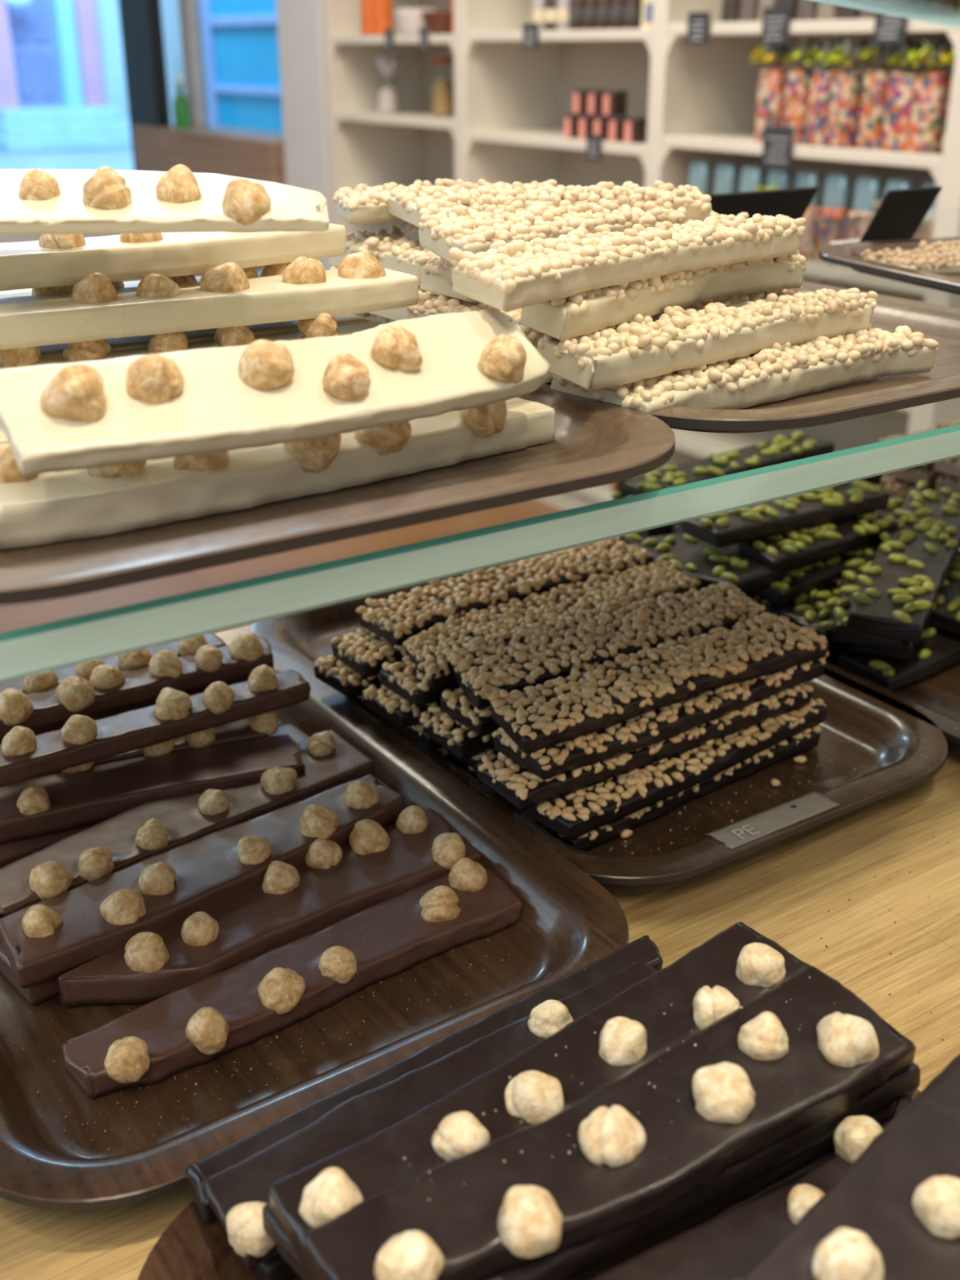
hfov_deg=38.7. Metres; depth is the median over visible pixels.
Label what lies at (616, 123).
box
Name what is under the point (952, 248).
nut slab
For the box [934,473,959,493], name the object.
bar
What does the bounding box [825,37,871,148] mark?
gift bag
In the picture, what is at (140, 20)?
door frame
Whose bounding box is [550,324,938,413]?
bar
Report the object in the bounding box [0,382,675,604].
serving tray
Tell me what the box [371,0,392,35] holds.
pack
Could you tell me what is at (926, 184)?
bag
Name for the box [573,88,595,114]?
box
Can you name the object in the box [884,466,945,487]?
bar
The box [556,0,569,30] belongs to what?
bottle
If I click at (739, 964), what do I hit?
bar
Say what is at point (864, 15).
sachet
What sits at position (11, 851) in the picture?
bar
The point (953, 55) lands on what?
gift bag
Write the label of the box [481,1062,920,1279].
bar
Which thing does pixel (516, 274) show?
bar
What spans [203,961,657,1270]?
bar
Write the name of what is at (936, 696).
serving tray
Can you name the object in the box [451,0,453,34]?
pack
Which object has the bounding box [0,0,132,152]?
window
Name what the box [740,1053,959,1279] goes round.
bar
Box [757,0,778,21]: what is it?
sachet
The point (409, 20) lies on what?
tub
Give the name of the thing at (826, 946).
crumbs
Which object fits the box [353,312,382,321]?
bar
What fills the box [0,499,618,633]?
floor
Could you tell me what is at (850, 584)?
bar
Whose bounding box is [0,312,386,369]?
bar
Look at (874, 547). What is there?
bar
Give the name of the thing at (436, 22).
pack
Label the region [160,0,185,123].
wall
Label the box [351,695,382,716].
bar
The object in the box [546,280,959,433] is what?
serving tray
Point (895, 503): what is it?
bar
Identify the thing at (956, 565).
bar
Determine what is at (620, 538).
bar
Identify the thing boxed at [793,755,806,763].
pine nut
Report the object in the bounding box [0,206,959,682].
glass shelf
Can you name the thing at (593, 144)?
price card
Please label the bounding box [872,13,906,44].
price card
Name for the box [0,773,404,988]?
bar
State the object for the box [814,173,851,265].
bag
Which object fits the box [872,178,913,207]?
bag
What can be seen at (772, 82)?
gift bag
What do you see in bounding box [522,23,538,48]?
price card
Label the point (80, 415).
bar
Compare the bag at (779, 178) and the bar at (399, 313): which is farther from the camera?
the bag at (779, 178)
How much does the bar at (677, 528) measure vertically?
0.014 m
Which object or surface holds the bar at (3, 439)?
on the serving tray at (596, 443)
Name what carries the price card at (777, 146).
attached to the shelf unit at (512, 102)
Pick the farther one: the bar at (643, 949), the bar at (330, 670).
the bar at (330, 670)
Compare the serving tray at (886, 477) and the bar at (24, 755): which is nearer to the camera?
the bar at (24, 755)
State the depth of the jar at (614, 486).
3.77 m
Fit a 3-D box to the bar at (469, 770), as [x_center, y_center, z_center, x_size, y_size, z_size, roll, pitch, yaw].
[0.072,0.043,0.704,0.180,0.012,0.038,-17,28,-33]
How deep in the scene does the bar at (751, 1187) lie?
0.37 m
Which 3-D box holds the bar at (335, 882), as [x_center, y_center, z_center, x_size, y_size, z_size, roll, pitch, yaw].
[-0.077,0.105,0.545,0.180,0.024,0.047,-19,30,-36]
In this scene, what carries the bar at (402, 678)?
on the bar at (382, 700)
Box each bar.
[0,164,328,234]
[0,222,346,291]
[0,252,418,350]
[0,262,291,297]
[0,307,550,476]
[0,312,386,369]
[0,397,555,549]
[0,423,8,444]
[0,631,274,738]
[0,632,226,693]
[0,664,311,786]
[0,676,248,744]
[0,724,309,868]
[0,728,375,919]
[0,733,305,843]
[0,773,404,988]
[0,942,60,1004]
[34,711,278,777]
[39,314,371,357]
[57,805,481,1005]
[62,857,522,1098]
[184,935,662,1222]
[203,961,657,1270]
[252,1253,296,1279]
[262,1202,311,1279]
[268,922,810,1279]
[276,1245,305,1279]
[278,720,283,726]
[303,965,916,1279]
[314,655,382,698]
[328,225,408,266]
[330,628,406,677]
[332,177,557,224]
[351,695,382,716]
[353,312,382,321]
[355,537,653,645]
[361,684,440,728]
[368,285,440,320]
[378,237,435,285]
[379,655,459,706]
[381,317,395,324]
[387,180,711,226]
[393,723,443,750]
[402,557,700,689]
[403,222,419,241]
[406,292,499,319]
[417,198,686,263]
[417,254,478,302]
[419,705,493,759]
[435,746,460,762]
[440,686,500,736]
[441,582,765,710]
[448,213,806,311]
[450,747,498,770]
[460,760,504,798]
[462,285,802,348]
[475,682,813,810]
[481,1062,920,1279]
[488,612,828,754]
[492,650,829,779]
[514,697,826,839]
[520,250,806,340]
[525,724,821,851]
[537,287,878,390]
[542,372,553,382]
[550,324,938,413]
[568,1091,914,1279]
[589,1095,912,1279]
[611,491,631,499]
[616,431,834,496]
[618,533,672,545]
[624,533,787,595]
[635,521,682,537]
[672,522,682,533]
[681,480,888,548]
[684,210,749,224]
[706,1115,893,1222]
[738,510,898,573]
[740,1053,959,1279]
[745,595,766,606]
[746,542,881,595]
[754,546,875,608]
[762,555,959,618]
[768,579,840,643]
[833,555,901,648]
[837,627,959,691]
[846,480,959,643]
[849,640,915,660]
[861,475,882,484]
[876,477,935,500]
[878,420,959,467]
[879,495,906,519]
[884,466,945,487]
[924,623,959,639]
[926,569,959,634]
[933,456,959,477]
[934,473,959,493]
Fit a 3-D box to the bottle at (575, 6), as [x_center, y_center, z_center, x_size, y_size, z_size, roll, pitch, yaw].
[0.252,-1.624,3.489,0.048,0.120,0.048,-15,28,-31]
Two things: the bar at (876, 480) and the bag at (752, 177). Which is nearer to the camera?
the bar at (876, 480)
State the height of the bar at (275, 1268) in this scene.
0.009 m
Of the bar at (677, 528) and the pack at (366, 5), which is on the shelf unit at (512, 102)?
the pack at (366, 5)
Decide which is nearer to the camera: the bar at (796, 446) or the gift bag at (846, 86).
the bar at (796, 446)
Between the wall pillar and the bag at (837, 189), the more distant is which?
the wall pillar
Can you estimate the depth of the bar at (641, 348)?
0.50 m
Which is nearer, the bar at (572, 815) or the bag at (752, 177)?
the bar at (572, 815)
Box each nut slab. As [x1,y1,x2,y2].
[860,245,959,274]
[916,240,959,257]
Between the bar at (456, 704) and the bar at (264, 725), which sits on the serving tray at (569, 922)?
the bar at (264, 725)
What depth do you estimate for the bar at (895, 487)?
1.01 m
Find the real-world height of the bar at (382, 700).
0.013 m
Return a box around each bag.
[688,160,712,195]
[713,163,738,194]
[739,165,764,191]
[748,40,794,142]
[755,167,792,191]
[782,38,820,144]
[795,169,821,260]
[804,38,857,146]
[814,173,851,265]
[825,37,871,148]
[844,175,882,268]
[856,44,898,150]
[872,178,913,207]
[881,37,928,151]
[906,37,955,154]
[922,182,937,208]
[935,51,955,155]
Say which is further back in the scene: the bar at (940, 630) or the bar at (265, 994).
the bar at (940, 630)
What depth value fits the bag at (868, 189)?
2.86 m
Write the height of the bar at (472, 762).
0.014 m
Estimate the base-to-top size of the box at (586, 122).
0.060 m
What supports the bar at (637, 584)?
on the bar at (402, 678)
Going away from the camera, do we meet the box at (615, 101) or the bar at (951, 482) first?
the bar at (951, 482)
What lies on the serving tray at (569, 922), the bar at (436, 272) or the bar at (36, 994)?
the bar at (36, 994)
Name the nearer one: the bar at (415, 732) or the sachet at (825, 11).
the bar at (415, 732)
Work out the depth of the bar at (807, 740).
0.65 m
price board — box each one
[710,186,817,219]
[829,186,942,245]
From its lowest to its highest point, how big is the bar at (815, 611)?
0.013 m
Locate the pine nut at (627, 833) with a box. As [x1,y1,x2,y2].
[620,829,632,838]
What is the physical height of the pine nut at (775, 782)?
0.004 m
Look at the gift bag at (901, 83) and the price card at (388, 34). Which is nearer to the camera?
the gift bag at (901, 83)
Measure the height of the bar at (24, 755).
0.020 m
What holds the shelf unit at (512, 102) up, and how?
on the floor
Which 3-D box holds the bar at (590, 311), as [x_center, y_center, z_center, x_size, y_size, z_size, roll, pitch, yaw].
[0.073,-0.136,0.522,0.026,0.018,0.158,21,31,39]
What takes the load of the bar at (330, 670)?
on the bar at (358, 700)
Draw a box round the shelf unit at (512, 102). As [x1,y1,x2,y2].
[320,0,959,510]
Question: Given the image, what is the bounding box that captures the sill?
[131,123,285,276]
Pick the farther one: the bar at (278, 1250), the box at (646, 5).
the box at (646, 5)
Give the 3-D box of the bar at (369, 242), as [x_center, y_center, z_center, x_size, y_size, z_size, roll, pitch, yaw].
[-0.005,-0.188,0.644,0.132,0.016,0.041,-15,28,-31]
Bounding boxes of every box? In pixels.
[564,113,580,138]
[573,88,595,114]
[578,114,595,139]
[587,88,605,115]
[593,115,610,140]
[602,89,628,115]
[608,115,633,142]
[624,116,648,143]
[640,0,653,28]
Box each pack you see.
[360,0,373,35]
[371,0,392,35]
[421,11,452,34]
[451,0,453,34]
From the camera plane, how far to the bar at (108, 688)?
0.65 m
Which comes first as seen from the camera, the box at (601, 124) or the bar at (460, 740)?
the bar at (460, 740)
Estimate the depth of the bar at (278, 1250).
0.36 m
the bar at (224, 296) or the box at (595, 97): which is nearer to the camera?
the bar at (224, 296)
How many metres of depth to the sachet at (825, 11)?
2.83 m
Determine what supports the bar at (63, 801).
on the serving tray at (569, 922)
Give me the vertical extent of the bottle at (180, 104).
0.290 m
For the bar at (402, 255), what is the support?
on the bar at (399, 313)
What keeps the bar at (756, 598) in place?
on the serving tray at (936, 696)
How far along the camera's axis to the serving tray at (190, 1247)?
0.39 m
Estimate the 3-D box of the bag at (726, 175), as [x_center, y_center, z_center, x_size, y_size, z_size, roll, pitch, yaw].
[0.576,-1.024,3.215,0.050,0.186,0.067,-15,28,-31]
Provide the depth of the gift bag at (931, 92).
2.67 m
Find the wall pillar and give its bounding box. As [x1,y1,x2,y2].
[275,0,331,270]
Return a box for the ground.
[0,147,133,169]
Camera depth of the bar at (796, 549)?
0.83 m
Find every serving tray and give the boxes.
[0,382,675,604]
[0,651,628,1210]
[137,1088,920,1279]
[248,552,947,884]
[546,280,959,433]
[818,235,959,295]
[823,546,959,745]
[881,474,892,479]
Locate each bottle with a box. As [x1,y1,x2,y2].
[173,53,190,128]
[532,0,544,30]
[543,0,556,30]
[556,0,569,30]
[568,0,582,30]
[582,0,595,29]
[595,0,609,29]
[608,0,623,29]
[622,0,642,29]
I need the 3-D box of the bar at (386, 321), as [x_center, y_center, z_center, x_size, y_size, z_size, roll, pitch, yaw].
[0.029,-0.149,0.630,0.152,0.016,0.041,-16,28,-33]
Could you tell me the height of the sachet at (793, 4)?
0.100 m
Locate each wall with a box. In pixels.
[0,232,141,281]
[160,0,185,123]
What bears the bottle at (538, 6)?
on the shelf unit at (512, 102)
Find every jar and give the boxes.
[372,54,402,111]
[429,57,453,116]
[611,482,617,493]
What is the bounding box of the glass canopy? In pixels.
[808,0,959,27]
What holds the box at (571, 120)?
on the shelf unit at (512, 102)
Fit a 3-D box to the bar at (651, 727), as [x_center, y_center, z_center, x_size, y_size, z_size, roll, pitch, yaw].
[0.091,0.028,0.649,0.186,0.013,0.040,-17,28,-34]
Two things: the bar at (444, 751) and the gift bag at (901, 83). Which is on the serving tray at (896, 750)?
the bar at (444, 751)
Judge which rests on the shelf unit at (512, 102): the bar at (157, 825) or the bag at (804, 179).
the bag at (804, 179)
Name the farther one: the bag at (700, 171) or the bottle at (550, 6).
the bottle at (550, 6)
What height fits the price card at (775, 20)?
0.072 m
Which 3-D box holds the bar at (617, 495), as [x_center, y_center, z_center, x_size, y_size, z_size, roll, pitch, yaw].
[0.170,-0.110,0.965,0.180,0.014,0.038,-16,28,-33]
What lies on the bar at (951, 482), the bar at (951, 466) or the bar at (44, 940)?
the bar at (951, 466)
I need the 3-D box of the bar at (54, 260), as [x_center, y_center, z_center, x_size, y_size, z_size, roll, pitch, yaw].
[-0.120,-0.144,0.491,0.154,0.020,0.043,-18,29,-35]
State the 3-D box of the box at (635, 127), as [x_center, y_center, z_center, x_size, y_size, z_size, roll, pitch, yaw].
[0.392,-1.275,3.413,0.046,0.060,0.046,-15,28,-31]
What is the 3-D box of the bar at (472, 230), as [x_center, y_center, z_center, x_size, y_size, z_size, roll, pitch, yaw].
[0.029,-0.166,0.552,0.119,0.018,0.053,-15,28,-31]
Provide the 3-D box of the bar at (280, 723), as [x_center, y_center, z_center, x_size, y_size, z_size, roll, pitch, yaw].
[-0.169,0.059,0.662,0.152,0.011,0.035,-16,28,-32]
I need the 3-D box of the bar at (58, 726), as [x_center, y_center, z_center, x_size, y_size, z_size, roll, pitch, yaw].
[-0.186,0.029,0.676,0.151,0.011,0.035,-16,28,-32]
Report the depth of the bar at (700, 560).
0.81 m
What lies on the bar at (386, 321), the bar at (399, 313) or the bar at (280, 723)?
the bar at (399, 313)
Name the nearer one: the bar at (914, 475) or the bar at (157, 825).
the bar at (157, 825)
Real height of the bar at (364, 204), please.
0.014 m
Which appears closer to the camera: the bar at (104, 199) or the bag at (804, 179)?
the bar at (104, 199)
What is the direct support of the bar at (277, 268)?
on the serving tray at (596, 443)
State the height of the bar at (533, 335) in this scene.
0.016 m
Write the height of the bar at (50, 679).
0.021 m
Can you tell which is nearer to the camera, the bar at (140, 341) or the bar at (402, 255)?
the bar at (140, 341)
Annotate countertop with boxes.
[0,537,959,1279]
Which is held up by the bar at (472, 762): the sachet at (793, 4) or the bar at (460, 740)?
the bar at (460, 740)
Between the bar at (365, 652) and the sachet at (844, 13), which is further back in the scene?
the sachet at (844, 13)
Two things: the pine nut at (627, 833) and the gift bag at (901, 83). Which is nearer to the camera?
the pine nut at (627, 833)
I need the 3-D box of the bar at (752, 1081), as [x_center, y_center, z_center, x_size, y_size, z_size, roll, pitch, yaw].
[0.041,0.128,0.363,0.182,0.020,0.044,-15,28,-31]
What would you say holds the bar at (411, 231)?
on the bar at (402, 255)
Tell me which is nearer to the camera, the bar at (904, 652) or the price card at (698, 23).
the bar at (904, 652)
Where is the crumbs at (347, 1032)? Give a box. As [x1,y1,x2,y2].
[13,937,528,1157]
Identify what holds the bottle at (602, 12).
on the shelf unit at (512, 102)
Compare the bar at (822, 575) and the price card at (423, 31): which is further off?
the price card at (423, 31)
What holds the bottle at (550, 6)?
on the shelf unit at (512, 102)
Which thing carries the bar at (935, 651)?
on the serving tray at (936, 696)
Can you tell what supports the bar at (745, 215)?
on the bar at (436, 272)
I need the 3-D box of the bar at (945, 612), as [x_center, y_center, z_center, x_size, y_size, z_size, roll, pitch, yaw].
[0.306,-0.027,0.821,0.108,0.016,0.066,-20,31,-39]
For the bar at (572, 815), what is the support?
on the bar at (807, 740)
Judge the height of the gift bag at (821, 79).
0.212 m
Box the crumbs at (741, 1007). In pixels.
[403,976,835,1200]
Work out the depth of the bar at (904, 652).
0.76 m
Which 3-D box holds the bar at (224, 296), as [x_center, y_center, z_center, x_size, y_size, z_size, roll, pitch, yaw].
[-0.102,-0.122,0.480,0.170,0.020,0.043,-15,28,-31]
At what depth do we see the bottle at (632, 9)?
3.32 m
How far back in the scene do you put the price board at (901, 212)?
0.92 m
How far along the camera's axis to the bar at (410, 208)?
0.60 m
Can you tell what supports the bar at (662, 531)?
on the bar at (620, 538)
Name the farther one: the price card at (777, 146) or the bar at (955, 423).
the price card at (777, 146)
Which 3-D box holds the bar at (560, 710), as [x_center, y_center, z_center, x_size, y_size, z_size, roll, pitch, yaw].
[0.086,0.016,0.646,0.187,0.013,0.044,-15,28,-31]
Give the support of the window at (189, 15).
in the door frame
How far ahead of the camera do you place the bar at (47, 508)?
0.39 m
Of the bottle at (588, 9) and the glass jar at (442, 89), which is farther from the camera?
the glass jar at (442, 89)
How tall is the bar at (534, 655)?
0.013 m
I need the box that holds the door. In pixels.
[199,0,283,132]
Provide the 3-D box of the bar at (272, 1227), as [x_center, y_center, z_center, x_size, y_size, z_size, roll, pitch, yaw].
[0.023,0.135,0.402,0.184,0.009,0.034,-18,29,-35]
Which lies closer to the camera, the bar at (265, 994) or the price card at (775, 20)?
the bar at (265, 994)
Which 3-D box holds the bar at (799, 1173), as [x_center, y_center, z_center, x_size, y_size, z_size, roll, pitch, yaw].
[0.052,0.157,0.381,0.158,0.009,0.032,-14,27,-29]
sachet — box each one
[720,0,740,22]
[738,0,759,22]
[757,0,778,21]
[777,0,798,21]
[796,0,818,20]
[817,2,839,20]
[837,5,860,19]
[859,9,875,19]
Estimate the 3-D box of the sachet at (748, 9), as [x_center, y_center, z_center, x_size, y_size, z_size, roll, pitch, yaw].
[0.602,-1.418,3.012,0.040,0.100,0.048,-15,28,-31]
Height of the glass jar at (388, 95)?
0.175 m
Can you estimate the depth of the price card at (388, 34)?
4.13 m
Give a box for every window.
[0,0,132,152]
[177,0,208,127]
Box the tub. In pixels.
[394,7,439,35]
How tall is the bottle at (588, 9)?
0.120 m
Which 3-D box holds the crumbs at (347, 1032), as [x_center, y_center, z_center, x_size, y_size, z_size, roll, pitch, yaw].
[-0.078,0.134,0.510,0.185,0.001,0.085,-15,28,-31]
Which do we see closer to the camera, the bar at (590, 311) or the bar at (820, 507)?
the bar at (590, 311)
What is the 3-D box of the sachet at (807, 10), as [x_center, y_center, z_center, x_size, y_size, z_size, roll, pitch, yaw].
[0.699,-1.361,2.880,0.040,0.100,0.048,-15,28,-31]
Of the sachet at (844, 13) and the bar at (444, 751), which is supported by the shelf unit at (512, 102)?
the sachet at (844, 13)
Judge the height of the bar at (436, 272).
0.015 m
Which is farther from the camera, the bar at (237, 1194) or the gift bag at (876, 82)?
the gift bag at (876, 82)
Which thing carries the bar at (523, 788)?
on the bar at (572, 815)
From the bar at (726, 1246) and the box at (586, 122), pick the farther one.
the box at (586, 122)
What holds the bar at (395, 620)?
on the bar at (365, 652)
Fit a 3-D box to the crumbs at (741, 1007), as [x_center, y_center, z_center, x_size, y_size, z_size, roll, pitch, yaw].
[0.043,0.121,0.380,0.144,0.001,0.040,-15,28,-31]
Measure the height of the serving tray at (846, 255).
0.012 m
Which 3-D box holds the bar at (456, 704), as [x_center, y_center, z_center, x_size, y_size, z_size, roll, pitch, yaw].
[0.062,0.012,0.686,0.179,0.013,0.037,-16,28,-33]
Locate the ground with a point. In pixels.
(113, 158)
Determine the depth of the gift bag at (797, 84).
2.94 m
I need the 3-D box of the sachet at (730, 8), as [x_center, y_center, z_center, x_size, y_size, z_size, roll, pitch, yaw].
[0.570,-1.437,3.057,0.040,0.100,0.048,-15,28,-31]
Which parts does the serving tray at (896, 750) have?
tape strip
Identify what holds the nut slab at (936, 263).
on the serving tray at (846, 255)
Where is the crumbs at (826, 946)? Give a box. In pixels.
[784,833,948,1040]
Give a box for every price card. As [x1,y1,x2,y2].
[384,28,393,51]
[419,27,427,51]
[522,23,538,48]
[586,133,601,160]
[686,11,710,44]
[760,6,790,44]
[761,125,794,167]
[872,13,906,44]
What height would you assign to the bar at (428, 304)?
0.016 m
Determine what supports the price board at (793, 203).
on the glass shelf at (30, 651)
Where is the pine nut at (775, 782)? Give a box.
[770,778,780,786]
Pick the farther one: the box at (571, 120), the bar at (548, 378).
the box at (571, 120)
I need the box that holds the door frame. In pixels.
[117,0,170,169]

